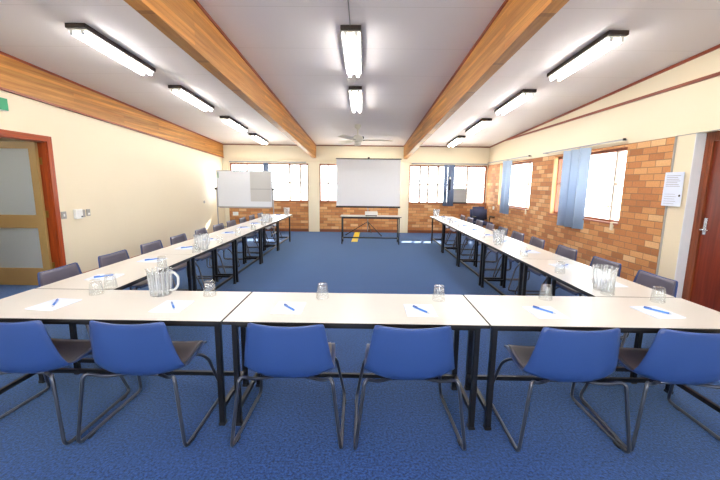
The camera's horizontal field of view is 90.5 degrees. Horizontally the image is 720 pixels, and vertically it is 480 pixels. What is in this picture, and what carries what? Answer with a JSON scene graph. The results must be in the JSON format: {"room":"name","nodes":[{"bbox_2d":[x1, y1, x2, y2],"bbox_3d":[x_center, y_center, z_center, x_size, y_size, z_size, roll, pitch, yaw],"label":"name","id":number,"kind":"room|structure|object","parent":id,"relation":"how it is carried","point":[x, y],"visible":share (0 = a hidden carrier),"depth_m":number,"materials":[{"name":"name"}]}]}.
{"room":"conference room","nodes":[
{"label":"conference room","id":0,"kind":"room"},
{"bbox_2d":[0,138,28,141],"bbox_3d":[-6.936,-0.610,5.047,0.100,2.600,6.000,1,9,1],"label":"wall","id":1,"kind":"structure","parent":0,"point":[1,139],"depth_m":7.00,"materials":[{"name":"beige paint"}]},
{"bbox_2d":[0,90,225,272],"bbox_3d":[-4.548,-0.944,4.436,0.120,3.700,14.550,1,9,1],"label":"wall","id":2,"kind":"structure","parent":0,"point":[137,188],"depth_m":6.56,"materials":[{"name":"beige paint"}]},
{"bbox_2d":[0,97,8,110],"bbox_3d":[-4.453,-1.661,4.255,0.054,0.155,0.475,1,9,1],"label":"exit sign","id":3,"kind":"object","parent":2,"relation":"attached to","point":[3,101],"visible":1,"depth_m":4.44,"materials":[{"name":"green plastic"}]},
{"bbox_2d":[0,129,65,284],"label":"door","id":4,"kind":"structure","parent":2,"relation":"in","point":[31,234],"depth_m":5.19,"materials":[{"name":"paint"}]},
{"bbox_2d":[73,209,85,218],"bbox_3d":[-4.456,-0.417,5.680,0.053,0.150,0.200,1,9,1],"label":"controller","id":5,"kind":"object","parent":2,"relation":"attached to","point":[78,213],"visible":1,"depth_m":5.62,"materials":[{"name":"white plastic"}]},
{"bbox_2d":[223,145,489,230],"bbox_3d":[-0.154,-1.735,11.634,9.005,3.150,0.220,1,9,1],"label":"wall","id":6,"kind":"structure","parent":0,"point":[419,218],"depth_m":11.44,"materials":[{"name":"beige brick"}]},
{"bbox_2d":[223,161,229,227],"bbox_3d":[-4.341,-1.420,11.616,0.142,2.240,0.030,1,9,1],"label":"pilaster","id":7,"kind":"object","parent":6,"relation":"attached to","point":[227,213],"visible":0.45,"depth_m":11.68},
{"bbox_2d":[230,163,307,201],"bbox_3d":[-2.929,-1.865,11.583,2.530,1.220,0.125,1,9,1],"label":"window","id":8,"kind":"structure","parent":6,"relation":"in","point":[246,164],"depth_m":11.55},
{"bbox_2d":[229,161,305,170],"bbox_3d":[-2.940,-1.861,11.466,2.450,1.298,0.142,1,9,1],"label":"curtain rod","id":9,"kind":"object","parent":8,"relation":"attached to","point":[265,163],"visible":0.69,"depth_m":11.33,"materials":[{"name":"grey metal"}]},
{"bbox_2d":[308,162,319,231],"bbox_3d":[-1.493,-1.383,11.583,0.355,2.240,0.040,1,9,1],"label":"pilaster","id":10,"kind":"object","parent":6,"relation":"attached to","point":[313,167],"visible":1,"depth_m":11.56,"materials":[{"name":"paint"}]},
{"bbox_2d":[319,164,335,201],"bbox_3d":[-0.032,-1.827,11.555,2.555,1.220,0.125,1,9,1],"label":"window","id":11,"kind":"structure","parent":6,"relation":"in","point":[328,165],"depth_m":11.56,"materials":[{"name":"white plastic"}]},
{"bbox_2d":[223,160,488,163],"bbox_3d":[-0.137,-2.491,11.389,8.485,0.030,0.039,1,9,1],"label":"trim","id":12,"kind":"structure","parent":6,"relation":"attached to","point":[223,160],"depth_m":11.38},
{"bbox_2d":[223,144,489,147],"bbox_3d":[-0.141,-2.989,11.320,8.505,0.035,0.025,1,9,1],"label":"trim","id":13,"kind":"structure","parent":6,"relation":"attached to","point":[223,144],"depth_m":11.31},
{"bbox_2d":[266,228,455,232],"bbox_3d":[-0.172,-0.304,11.739,8.505,0.090,0.023,1,9,1],"label":"baseboard","id":14,"kind":"structure","parent":6,"relation":"attached to","point":[280,229],"depth_m":11.72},
{"bbox_2d":[398,163,409,232],"bbox_3d":[1.407,-1.345,11.555,0.325,2.240,0.040,1,9,1],"label":"pilaster","id":15,"kind":"object","parent":6,"relation":"attached to","point":[404,176],"visible":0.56,"depth_m":11.53,"materials":[{"name":"paint"}]},
{"bbox_2d":[408,165,486,203],"bbox_3d":[2.815,-1.781,11.529,2.480,1.220,0.125,1,9,1],"label":"window","id":16,"kind":"structure","parent":6,"relation":"in","point":[419,166],"depth_m":11.53,"materials":[{"name":"plastic"}]},
{"bbox_2d":[412,163,487,205],"bbox_3d":[2.833,-1.760,11.407,2.400,1.348,0.156,1,9,1],"label":"curtain","id":17,"kind":"object","parent":16,"relation":"attached to","point":[449,169],"visible":1,"depth_m":11.37,"materials":[{"name":"blue fabric"}]},
{"bbox_2d":[453,188,466,203],"bbox_3d":[3.185,-1.423,11.532,0.500,0.480,0.120,1,9,1],"label":"air conditioner","id":18,"kind":"object","parent":16,"relation":"attached to","point":[460,194],"visible":0.91,"depth_m":11.48,"materials":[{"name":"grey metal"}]},
{"bbox_2d":[453,190,465,199],"bbox_3d":[3.185,-1.422,11.480,0.430,0.354,0.008,1,9,1],"label":"grille","id":19,"kind":"object","parent":18,"relation":"attached to","point":[458,194],"depth_m":11.48,"materials":[{"name":"grey metal"}]},
{"bbox_2d":[591,151,626,159],"bbox_3d":[0.098,-2.240,7.090,18.000,0.150,14.700,1,9,1],"label":"roof overhang","id":20,"kind":"object","parent":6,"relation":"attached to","point":[624,153],"visible":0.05,"depth_m":12.24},
{"bbox_2d":[0,231,719,479],"bbox_3d":[-1.405,0.876,4.742,11.405,0.120,14.270,1,9,1],"label":"floor","id":21,"kind":"structure","parent":0,"point":[407,432],"depth_m":2.43,"materials":[{"name":"blue carpet"}]},
{"bbox_2d":[37,262,89,338],"bbox_3d":[-2.563,0.631,3.356,0.582,0.765,0.662,1,9,0],"label":"shell chair","id":22,"kind":"object","parent":21,"relation":"on","point":[50,276],"visible":0.2,"depth_m":3.30,"materials":[{"name":"grey metal"}]},
{"bbox_2d":[0,320,129,444],"bbox_3d":[-2.035,0.796,2.332,0.662,0.765,0.582,1,9,3],"label":"shell chair","id":23,"kind":"object","parent":21,"relation":"on","point":[26,347],"visible":0.91,"depth_m":2.08,"materials":[{"name":"blue plastic"}]},
{"bbox_2d":[35,254,196,374],"bbox_3d":[-2.200,0.631,3.495,0.610,0.730,1.388,1,9,1],"label":"meeting table","id":24,"kind":"object","parent":21,"relation":"on","point":[134,272],"visible":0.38,"depth_m":3.25,"materials":[{"name":"beige laminate"}]},
{"bbox_2d":[84,274,123,279],"bbox_3d":[-2.214,0.320,3.102,0.222,0.005,0.194,0,9,-5],"label":"notepad","id":25,"kind":"object","parent":24,"relation":"on","point":[116,275],"visible":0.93,"depth_m":3.07,"materials":[{"name":"white paper"}]},
{"bbox_2d":[137,258,167,261],"bbox_3d":[-2.206,0.213,3.793,0.222,0.005,0.194,1,9,0],"label":"notepad","id":26,"kind":"object","parent":24,"relation":"on","point":[161,259],"visible":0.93,"depth_m":3.76,"materials":[{"name":"white paper"}]},
{"bbox_2d":[0,289,251,425],"bbox_3d":[-1.678,0.791,2.501,1.686,0.730,0.600,1,9,1],"label":"meeting table","id":27,"kind":"object","parent":21,"relation":"on","point":[210,309],"visible":0.84,"depth_m":2.38,"materials":[{"name":"beige laminate"}]},
{"bbox_2d":[25,298,81,310],"bbox_3d":[-2.053,0.431,2.398,0.194,0.005,0.222,2,9,7],"label":"notepad","id":28,"kind":"object","parent":27,"relation":"on","point":[46,306],"visible":0.86,"depth_m":2.38,"materials":[{"name":"white paper"}]},
{"bbox_2d":[145,267,179,296],"bbox_3d":[-1.457,0.307,2.632,0.200,0.192,0.182,-6,11,-38],"label":"water jug","id":29,"kind":"object","parent":27,"relation":"on","point":[171,272],"visible":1,"depth_m":2.63,"materials":[{"name":"glass"}]},
{"bbox_2d":[148,300,194,312],"bbox_3d":[-1.253,0.442,2.386,0.194,0.005,0.222,1,9,1],"label":"notepad","id":30,"kind":"object","parent":27,"relation":"on","point":[166,306],"visible":0.86,"depth_m":2.37,"materials":[{"name":"white paper"}]},
{"bbox_2d":[98,249,165,289],"bbox_3d":[-2.546,0.523,4.048,0.582,0.765,0.662,1,9,2],"label":"shell chair","id":31,"kind":"object","parent":21,"relation":"on","point":[108,259],"visible":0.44,"depth_m":4.02,"materials":[{"name":"grey plastic"}]},
{"bbox_2d":[76,320,217,446],"bbox_3d":[-1.333,0.805,2.325,0.662,0.765,0.582,1,9,2],"label":"shell chair","id":32,"kind":"object","parent":21,"relation":"on","point":[148,349],"visible":0.96,"depth_m":2.07,"materials":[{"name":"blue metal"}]},
{"bbox_2d":[136,240,202,290],"bbox_3d":[-2.546,0.409,4.779,0.582,0.765,0.662,1,9,2],"label":"shell chair","id":33,"kind":"object","parent":21,"relation":"on","point":[156,245],"visible":0.22,"depth_m":4.76,"materials":[{"name":"grey metal"}]},
{"bbox_2d":[146,237,238,290],"bbox_3d":[-2.183,0.417,4.872,0.610,0.730,1.388,1,9,1],"label":"meeting table","id":34,"kind":"object","parent":21,"relation":"on","point":[212,245],"visible":0.57,"depth_m":4.78,"materials":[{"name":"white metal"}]},
{"bbox_2d":[175,246,197,248],"bbox_3d":[-2.198,0.099,4.524,0.222,0.005,0.194,0,9,-4],"label":"notepad","id":35,"kind":"object","parent":34,"relation":"on","point":[194,247],"visible":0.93,"depth_m":4.53,"materials":[{"name":"white paper"}]},
{"bbox_2d":[165,233,221,290],"bbox_3d":[-2.525,0.307,5.441,0.582,0.765,0.662,1,9,1],"label":"shell chair","id":36,"kind":"object","parent":21,"relation":"on","point":[180,238],"visible":0.42,"depth_m":5.41,"materials":[{"name":"grey metal"}]},
{"bbox_2d":[191,228,232,276],"bbox_3d":[-2.521,0.189,6.202,0.582,0.765,0.662,1,9,-1],"label":"shell chair","id":37,"kind":"object","parent":21,"relation":"on","point":[203,231],"visible":0.4,"depth_m":6.19,"materials":[{"name":"grey metal"}]},
{"bbox_2d":[209,223,250,266],"bbox_3d":[-2.511,0.077,6.923,0.582,0.765,0.662,1,9,2],"label":"shell chair","id":38,"kind":"object","parent":21,"relation":"on","point":[217,227],"visible":0.4,"depth_m":6.93,"materials":[{"name":"grey metal"}]},
{"bbox_2d":[200,226,263,281],"bbox_3d":[-2.167,0.203,6.250,0.610,0.730,1.388,1,9,1],"label":"meeting table","id":39,"kind":"object","parent":21,"relation":"on","point":[244,232],"visible":0.66,"depth_m":6.10,"materials":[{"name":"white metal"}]},
{"bbox_2d":[224,220,258,258],"bbox_3d":[-2.512,-0.031,7.615,0.582,0.765,0.662,1,9,2],"label":"shell chair","id":40,"kind":"object","parent":21,"relation":"on","point":[232,222],"visible":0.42,"depth_m":7.63,"materials":[{"name":"grey metal"}]},
{"bbox_2d":[215,170,275,236],"bbox_3d":[-3.404,-1.087,10.599,1.770,1.915,0.600,1,9,1],"label":"whiteboard","id":41,"kind":"object","parent":21,"relation":"on","point":[235,188],"visible":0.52,"depth_m":10.53,"materials":[{"name":"ceramic"}]},
{"bbox_2d":[219,207,267,207],"bbox_3d":[-3.406,-0.959,10.576,1.500,0.020,0.055,1,9,1],"label":"tray","id":42,"kind":"object","parent":41,"relation":"on","point":[219,207],"depth_m":10.55,"materials":[{"name":"grey metal"}]},
{"bbox_2d":[237,217,268,252],"bbox_3d":[-2.494,-0.138,8.306,0.582,0.765,0.662,1,9,-1],"label":"shell chair","id":43,"kind":"object","parent":21,"relation":"on","point":[242,220],"visible":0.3,"depth_m":8.31,"materials":[{"name":"grey metal"}]},
{"bbox_2d":[234,219,279,262],"bbox_3d":[-2.151,-0.011,7.627,0.610,0.730,1.388,1,9,1],"label":"meeting table","id":44,"kind":"object","parent":21,"relation":"on","point":[271,221],"visible":0.69,"depth_m":7.55,"materials":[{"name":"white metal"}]},
{"bbox_2d":[246,214,275,246],"bbox_3d":[-2.494,-0.246,8.998,0.582,0.765,0.662,1,9,-1],"label":"shell chair","id":45,"kind":"object","parent":21,"relation":"on","point":[251,217],"visible":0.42,"depth_m":9.06,"materials":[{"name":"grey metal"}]},
{"bbox_2d":[255,212,282,241],"bbox_3d":[-2.474,-0.353,9.690,0.582,0.765,0.662,1,9,2],"label":"shell chair","id":46,"kind":"object","parent":21,"relation":"on","point":[259,214],"visible":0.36,"depth_m":9.72,"materials":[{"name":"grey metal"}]},
{"bbox_2d":[257,214,291,249],"bbox_3d":[-2.135,-0.225,9.004,0.610,0.730,1.388,1,9,1],"label":"meeting table","id":47,"kind":"object","parent":21,"relation":"on","point":[281,217],"visible":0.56,"depth_m":8.87,"materials":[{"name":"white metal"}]},
{"bbox_2d":[230,323,345,448],"bbox_3d":[-0.426,0.816,2.317,0.662,0.765,0.582,1,9,1],"label":"shell chair","id":48,"kind":"object","parent":21,"relation":"on","point":[306,352],"visible":1,"depth_m":2.06,"materials":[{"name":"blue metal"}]},
{"bbox_2d":[351,232,359,241],"bbox_3d":[-0.120,-0.101,10.713,0.170,0.006,1.960,1,9,2],"label":"tape","id":49,"kind":"object","parent":21,"relation":"on","point":[356,234],"visible":1,"depth_m":10.71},
{"bbox_2d":[222,292,489,429],"bbox_3d":[-0.028,0.813,2.485,1.603,0.730,0.600,1,9,1],"label":"meeting table","id":50,"kind":"object","parent":21,"relation":"on","point":[340,310],"visible":0.92,"depth_m":2.31,"materials":[{"name":"beige laminate"}]},
{"bbox_2d":[270,302,305,313],"bbox_3d":[-0.473,0.452,2.383,0.194,0.005,0.222,1,9,1],"label":"notepad","id":51,"kind":"object","parent":50,"relation":"on","point":[279,308],"visible":0.86,"depth_m":2.36,"materials":[{"name":"white paper"}]},
{"bbox_2d":[403,304,437,316],"bbox_3d":[0.397,0.464,2.365,0.194,0.005,0.222,1,9,1],"label":"notepad","id":52,"kind":"object","parent":50,"relation":"on","point":[410,311],"visible":1,"depth_m":2.35,"materials":[{"name":"white paper"}]},
{"bbox_2d":[336,157,401,235],"bbox_3d":[0.249,-1.341,11.033,1.970,2.365,0.754,1,9,1],"label":"projector screen","id":53,"kind":"object","parent":21,"relation":"on","point":[368,182],"visible":1,"depth_m":10.81,"materials":[{"name":"fabric"}]},
{"bbox_2d":[340,215,401,244],"bbox_3d":[0.276,-0.280,9.537,1.590,0.730,0.550,1,9,1],"label":"side table","id":54,"kind":"object","parent":21,"relation":"on","point":[397,217],"visible":0.99,"depth_m":9.33,"materials":[{"name":"beige laminate"}]},
{"bbox_2d":[365,211,377,215],"bbox_3d":[0.295,-0.693,9.430,0.330,0.118,0.255,1,9,1],"label":"projector","id":55,"kind":"object","parent":54,"relation":"on","point":[367,213],"visible":1,"depth_m":9.31,"materials":[{"name":"white plastic"}]},
{"bbox_2d":[353,325,465,450],"bbox_3d":[0.295,0.826,2.310,0.662,0.765,0.582,1,9,0],"label":"shell chair","id":56,"kind":"object","parent":21,"relation":"on","point":[427,354],"visible":1,"depth_m":2.05,"materials":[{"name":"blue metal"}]},
{"bbox_2d":[430,216,465,252],"bbox_3d":[2.164,-0.170,8.963,0.610,0.730,1.388,1,9,1],"label":"meeting table","id":57,"kind":"object","parent":21,"relation":"on","point":[439,219],"visible":0.61,"depth_m":8.75,"materials":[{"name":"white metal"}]},
{"bbox_2d":[441,215,466,243],"bbox_3d":[2.550,-0.296,9.690,0.582,0.765,0.662,1,9,2],"label":"shell chair","id":58,"kind":"object","parent":21,"relation":"on","point":[462,217],"visible":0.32,"depth_m":9.65,"materials":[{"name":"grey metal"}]},
{"bbox_2d":[446,217,473,245],"bbox_3d":[2.550,-0.192,9.019,0.582,0.765,0.662,0,9,-1],"label":"shell chair","id":59,"kind":"object","parent":21,"relation":"on","point":[469,219],"visible":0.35,"depth_m":9.09,"materials":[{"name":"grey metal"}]},
{"bbox_2d":[441,221,485,265],"bbox_3d":[2.148,0.044,7.585,0.610,0.730,1.388,1,9,1],"label":"meeting table","id":60,"kind":"object","parent":21,"relation":"on","point":[454,226],"visible":0.65,"depth_m":7.28,"materials":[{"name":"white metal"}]},
{"bbox_2d":[453,219,482,254],"bbox_3d":[2.548,-0.084,8.327,0.582,0.765,0.662,0,9,-1],"label":"shell chair","id":61,"kind":"object","parent":21,"relation":"on","point":[478,222],"visible":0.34,"depth_m":8.28,"materials":[{"name":"grey metal"}]},
{"bbox_2d":[461,223,496,261],"bbox_3d":[2.544,0.023,7.635,0.582,0.765,0.662,1,9,1],"label":"shell chair","id":62,"kind":"object","parent":21,"relation":"on","point":[489,226],"visible":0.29,"depth_m":7.68,"materials":[{"name":"grey metal"}]},
{"bbox_2d":[470,207,493,225],"bbox_3d":[3.607,-0.504,10.563,0.613,0.932,0.630,-1,9,-9],"label":"office chair","id":63,"kind":"object","parent":21,"relation":"on","point":[479,213],"visible":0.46,"depth_m":10.71,"materials":[{"name":"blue fabric"}]},
{"bbox_2d":[456,229,518,285],"bbox_3d":[2.132,0.258,6.208,0.610,0.730,1.388,1,9,1],"label":"meeting table","id":64,"kind":"object","parent":21,"relation":"on","point":[475,235],"visible":0.69,"depth_m":5.96,"materials":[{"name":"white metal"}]},
{"bbox_2d":[470,226,510,269],"bbox_3d":[2.533,0.131,6.944,0.582,0.765,0.662,1,9,0],"label":"shell chair","id":65,"kind":"object","parent":21,"relation":"on","point":[501,230],"visible":0.27,"depth_m":6.97,"materials":[{"name":"grey metal"}]},
{"bbox_2d":[485,231,523,278],"bbox_3d":[2.520,0.238,6.252,0.582,0.765,0.662,1,9,0],"label":"shell chair","id":66,"kind":"object","parent":21,"relation":"on","point":[516,235],"visible":0.33,"depth_m":6.27,"materials":[{"name":"grey metal"}]},
{"bbox_2d":[495,236,546,291],"bbox_3d":[2.514,0.344,5.570,0.582,0.765,0.662,1,9,2],"label":"shell chair","id":67,"kind":"object","parent":21,"relation":"on","point":[534,241],"visible":0.42,"depth_m":5.49,"materials":[{"name":"grey metal"}]},
{"bbox_2d":[479,240,570,295],"bbox_3d":[2.116,0.472,4.831,0.610,0.730,1.388,1,9,1],"label":"meeting table","id":68,"kind":"object","parent":21,"relation":"on","point":[508,249],"visible":0.54,"depth_m":4.70,"materials":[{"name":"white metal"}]},
{"bbox_2d":[517,250,539,252],"bbox_3d":[2.142,0.147,4.532,0.222,0.005,0.194,0,9,-2],"label":"notepad","id":69,"kind":"object","parent":68,"relation":"on","point":[522,251],"visible":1,"depth_m":4.52,"materials":[{"name":"white paper"}]},
{"bbox_2d":[514,245,580,296],"bbox_3d":[2.514,0.467,4.780,0.582,0.765,0.662,1,9,1],"label":"shell chair","id":70,"kind":"object","parent":21,"relation":"on","point":[564,251],"visible":0.29,"depth_m":4.75,"materials":[{"name":"grey metal"}]},
{"bbox_2d":[492,327,630,453],"bbox_3d":[1.255,0.837,2.305,0.662,0.765,0.582,1,9,1],"label":"shell chair","id":71,"kind":"object","parent":21,"relation":"on","point":[558,355],"visible":0.97,"depth_m":2.05,"materials":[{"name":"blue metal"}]},
{"bbox_2d":[550,256,624,336],"bbox_3d":[2.481,0.591,3.980,0.582,0.765,0.662,1,9,-1],"label":"shell chair","id":72,"kind":"object","parent":21,"relation":"on","point":[608,265],"visible":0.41,"depth_m":3.94,"materials":[{"name":"grey metal"}]},
{"bbox_2d":[463,295,719,430],"bbox_3d":[1.599,0.834,2.469,1.639,0.730,0.600,1,9,1],"label":"meeting table","id":73,"kind":"object","parent":21,"relation":"on","point":[501,312],"visible":0.86,"depth_m":2.36,"materials":[{"name":"beige laminate"}]},
{"bbox_2d":[522,306,568,318],"bbox_3d":[1.217,0.475,2.352,0.194,0.005,0.222,0,9,-1],"label":"notepad","id":74,"kind":"object","parent":73,"relation":"on","point":[540,314],"visible":0.93,"depth_m":2.32,"materials":[{"name":"white paper"}]},
{"bbox_2d":[533,305,556,313],"bbox_3d":[1.222,0.463,2.364,0.013,0.016,0.158,-5,11,-33],"label":"pen","id":75,"kind":"object","parent":74,"relation":"on","point":[536,307],"visible":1,"depth_m":2.36,"materials":[{"name":"blue plastic"}]},
{"bbox_2d":[630,306,685,318],"bbox_3d":[1.977,0.480,2.379,0.194,0.005,0.222,0,9,-4],"label":"notepad","id":76,"kind":"object","parent":73,"relation":"on","point":[659,315],"visible":1,"depth_m":2.35,"materials":[{"name":"white paper"}]},
{"bbox_2d":[643,306,672,314],"bbox_3d":[1.986,0.470,2.378,0.013,0.016,0.158,-5,11,-34],"label":"pen","id":77,"kind":"object","parent":76,"relation":"on","point":[645,307],"visible":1,"depth_m":2.38,"materials":[{"name":"blue plastic"}]},
{"bbox_2d":[518,259,675,383],"bbox_3d":[2.100,0.686,3.453,0.610,0.730,1.388,1,9,1],"label":"meeting table","id":78,"kind":"object","parent":21,"relation":"on","point":[576,279],"visible":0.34,"depth_m":3.21,"materials":[{"name":"beige laminate"}]},
{"bbox_2d":[549,264,578,267],"bbox_3d":[2.133,0.271,3.732,0.222,0.005,0.194,0,9,-4],"label":"notepad","id":79,"kind":"object","parent":78,"relation":"on","point":[555,265],"visible":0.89,"depth_m":3.70,"materials":[{"name":"white paper"}]},
{"bbox_2d":[592,264,618,291],"bbox_3d":[1.960,0.306,2.889,0.200,0.192,0.182,9,12,41],"label":"water jug","id":80,"kind":"object","parent":78,"relation":"on","point":[593,264],"visible":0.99,"depth_m":2.89,"materials":[{"name":"glass"}]},
{"bbox_2d":[587,280,627,286],"bbox_3d":[2.125,0.374,3.070,0.222,0.005,0.194,1,9,0],"label":"notepad","id":81,"kind":"object","parent":78,"relation":"on","point":[600,282],"visible":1,"depth_m":3.06,"materials":[{"name":"white paper"}]},
{"bbox_2d":[617,270,677,363],"bbox_3d":[2.482,0.694,3.317,0.582,0.765,0.662,1,9,0],"label":"shell chair","id":82,"kind":"object","parent":21,"relation":"on","point":[644,278],"visible":0.22,"depth_m":3.26,"materials":[{"name":"grey metal"}]},
{"bbox_2d":[579,328,719,451],"bbox_3d":[1.931,0.847,2.294,0.662,0.765,0.582,1,9,4],"label":"shell chair","id":83,"kind":"object","parent":21,"relation":"on","point":[674,357],"visible":0.88,"depth_m":2.05,"materials":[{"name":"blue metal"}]},
{"bbox_2d":[0,0,719,146],"bbox_3d":[-0.170,-2.304,4.173,8.805,0.828,14.550,1,9,1],"label":"ceiling","id":84,"kind":"structure","parent":0,"point":[411,49],"depth_m":4.44,"materials":[{"name":"paint"}]},
{"bbox_2d":[65,23,155,75],"bbox_3d":[-2.925,-2.244,4.299,0.210,0.166,1.260,1,9,1],"label":"ceiling light","id":85,"kind":"object","parent":84,"relation":"attached to","point":[84,32],"visible":1,"depth_m":4.09,"materials":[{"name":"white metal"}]},
{"bbox_2d":[0,51,223,157],"bbox_3d":[-4.476,-2.108,4.304,0.095,1.153,14.250,1,9,1],"label":"ceiling beam","id":86,"kind":"structure","parent":84,"relation":"attached to","point":[19,77],"depth_m":5.78,"materials":[{"name":"brown wood"}]},
{"bbox_2d":[168,85,213,111],"bbox_3d":[-2.904,-2.446,6.230,0.210,0.166,1.260,1,9,1],"label":"ceiling light","id":87,"kind":"object","parent":84,"relation":"attached to","point":[179,90],"visible":1,"depth_m":6.04,"materials":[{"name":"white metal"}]},
{"bbox_2d":[124,0,315,157],"bbox_3d":[-1.537,-2.082,4.274,0.148,1.128,14.249,1,9,1],"label":"ceiling beam","id":88,"kind":"structure","parent":84,"relation":"attached to","point":[186,23],"depth_m":3.74,"materials":[{"name":"brown wood"}]},
{"bbox_2d":[219,116,247,131],"bbox_3d":[-2.881,-2.656,8.232,0.210,0.166,1.260,1,9,1],"label":"ceiling light","id":89,"kind":"object","parent":84,"relation":"attached to","point":[228,120],"visible":1,"depth_m":8.04,"materials":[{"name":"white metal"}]},
{"bbox_2d":[248,133,268,144],"bbox_3d":[-2.861,-2.853,10.124,0.210,0.166,1.260,1,9,1],"label":"ceiling light","id":90,"kind":"object","parent":84,"relation":"attached to","point":[258,138],"visible":1,"depth_m":9.90,"materials":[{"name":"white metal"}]},
{"bbox_2d":[340,25,361,77],"bbox_3d":[-0.088,-2.208,4.271,0.210,0.166,1.260,1,9,1],"label":"ceiling light","id":91,"kind":"object","parent":84,"relation":"attached to","point":[350,34],"visible":1,"depth_m":4.01,"materials":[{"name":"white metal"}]},
{"bbox_2d":[347,77,356,82],"bbox_3d":[-0.119,-2.339,5.225,0.144,0.052,0.144,1,9,1],"label":"smoke detector","id":92,"kind":"object","parent":84,"relation":"attached to","point":[352,79],"visible":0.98,"depth_m":5.18,"materials":[{"name":"white plastic"}]},
{"bbox_2d":[349,86,361,112],"bbox_3d":[-0.067,-2.408,6.183,0.210,0.166,1.260,1,9,1],"label":"ceiling light","id":93,"kind":"object","parent":84,"relation":"attached to","point":[355,92],"visible":1,"depth_m":5.90,"materials":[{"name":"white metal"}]},
{"bbox_2d":[338,124,391,145],"bbox_3d":[0.102,-2.450,8.358,1.335,0.477,1.482,1,9,1],"label":"ceiling fan","id":94,"kind":"object","parent":84,"relation":"hanging from","point":[357,139],"visible":1,"depth_m":8.34,"materials":[{"name":"metal"}]},
{"bbox_2d":[447,136,465,146],"bbox_3d":[2.714,-2.789,10.139,0.210,0.166,1.260,1,9,1],"label":"ceiling light","id":95,"kind":"object","parent":84,"relation":"attached to","point":[458,139],"visible":1,"depth_m":9.88,"materials":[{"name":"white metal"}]},
{"bbox_2d":[465,118,491,134],"bbox_3d":[2.693,-2.583,8.168,0.210,0.166,1.260,1,9,1],"label":"ceiling light","id":96,"kind":"object","parent":84,"relation":"attached to","point":[483,122],"visible":1,"depth_m":7.95,"materials":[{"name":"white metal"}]},
{"bbox_2d":[404,0,568,158],"bbox_3d":[1.368,-2.045,4.245,0.138,1.128,14.249,1,9,1],"label":"ceiling beam","id":97,"kind":"structure","parent":84,"relation":"attached to","point":[515,22],"depth_m":3.65,"materials":[{"name":"brown wood"}]},
{"bbox_2d":[494,89,536,114],"bbox_3d":[2.671,-2.380,6.226,0.210,0.166,1.260,1,9,1],"label":"ceiling light","id":98,"kind":"object","parent":84,"relation":"attached to","point":[523,95],"visible":1,"depth_m":6.01,"materials":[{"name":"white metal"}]},
{"bbox_2d":[547,30,628,80],"bbox_3d":[2.680,-2.180,4.314,0.210,0.166,1.260,1,9,1],"label":"ceiling light","id":99,"kind":"object","parent":84,"relation":"attached to","point":[610,39],"visible":1,"depth_m":4.09,"materials":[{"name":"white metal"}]},
{"bbox_2d":[484,48,719,281],"bbox_3d":[4.120,-0.832,4.352,0.232,3.700,14.550,1,9,1],"label":"wall","id":100,"kind":"structure","parent":0,"point":[650,126],"depth_m":5.25,"materials":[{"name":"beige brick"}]},
{"bbox_2d":[497,161,532,213],"bbox_3d":[4.133,-1.397,9.481,0.180,1.290,2.020,1,9,1],"label":"window","id":101,"kind":"structure","parent":100,"relation":"in","point":[525,208],"depth_m":9.05,"materials":[{"name":"beige plastic"}]},
{"bbox_2d":[489,155,531,213],"bbox_3d":[4.015,-1.486,9.934,0.134,1.481,2.860,1,9,1],"label":"curtain","id":102,"kind":"object","parent":101,"relation":"attached to","point":[507,165],"visible":1,"depth_m":9.74,"materials":[{"name":"blue fabric"}]},
{"bbox_2d":[548,147,627,229],"bbox_3d":[4.098,-0.933,6.497,0.180,1.290,2.100,1,9,1],"label":"window","id":103,"kind":"structure","parent":100,"relation":"in","point":[557,167],"depth_m":6.17,"materials":[{"name":"beige plastic"}]},
{"bbox_2d":[543,138,626,228],"bbox_3d":[3.971,-0.978,6.659,0.145,1.481,2.450,1,9,1],"label":"curtain","id":104,"kind":"object","parent":103,"relation":"attached to","point":[576,162],"visible":1,"depth_m":6.59,"materials":[{"name":"blue fabric"}]},
{"bbox_2d":[490,44,719,147],"bbox_3d":[4.025,-2.190,4.192,0.025,0.750,14.250,1,9,1],"label":"trim","id":105,"kind":"structure","parent":100,"relation":"attached to","point":[717,46],"depth_m":5.25,"materials":[{"name":"wood"}]},
{"bbox_2d":[502,72,719,141],"bbox_3d":[4.014,-1.817,3.719,0.027,0.038,13.200,1,9,1],"label":"trim","id":106,"kind":"structure","parent":100,"relation":"attached to","point":[716,74],"depth_m":5.23,"materials":[{"name":"wood"}]},
{"bbox_2d":[656,136,677,274],"bbox_3d":[4.006,-0.230,4.699,0.020,2.200,0.018,1,9,1],"label":"trim","id":107,"kind":"structure","parent":100,"relation":"attached to","point":[676,137],"depth_m":4.69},
{"bbox_2d":[661,172,684,206],"bbox_3d":[4.003,-0.648,4.561,0.026,0.430,0.285,1,9,1],"label":"notice","id":108,"kind":"object","parent":100,"relation":"attached to","point":[673,183],"visible":1,"depth_m":4.55,"materials":[{"name":"white paper"}]},
{"bbox_2d":[674,133,706,297],"bbox_3d":[4.065,-0.190,4.429,0.119,2.205,0.011,1,9,1],"label":"trim","id":109,"kind":"structure","parent":100,"relation":"attached to","point":[700,140],"depth_m":4.40,"materials":[{"name":"white paint"}]},
{"bbox_2d":[678,129,719,135],"bbox_3d":[3.981,-0.756,0.914,0.010,0.010,7.330,1,9,1],"label":"trim","id":110,"kind":"structure","parent":100,"relation":"attached to","point":[717,129],"depth_m":4.21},
{"bbox_2d":[682,131,719,311],"bbox_3d":[4.144,-0.109,3.917,0.147,2.205,1.030,1,9,1],"label":"door","id":111,"kind":"structure","parent":100,"relation":"in","point":[701,286],"depth_m":4.26,"materials":[{"name":"brown wood"}]},
{"label":"outside","id":112,"kind":"structure","parent":0,"visible":0},
{"bbox_2d":[274,191,621,219],"bbox_3d":[5.323,-2.564,29.901,130.000,0.100,120.000,1,9,1],"label":"ground","id":113,"kind":"structure","parent":112,"point":[593,211],"depth_m":50.11,"materials":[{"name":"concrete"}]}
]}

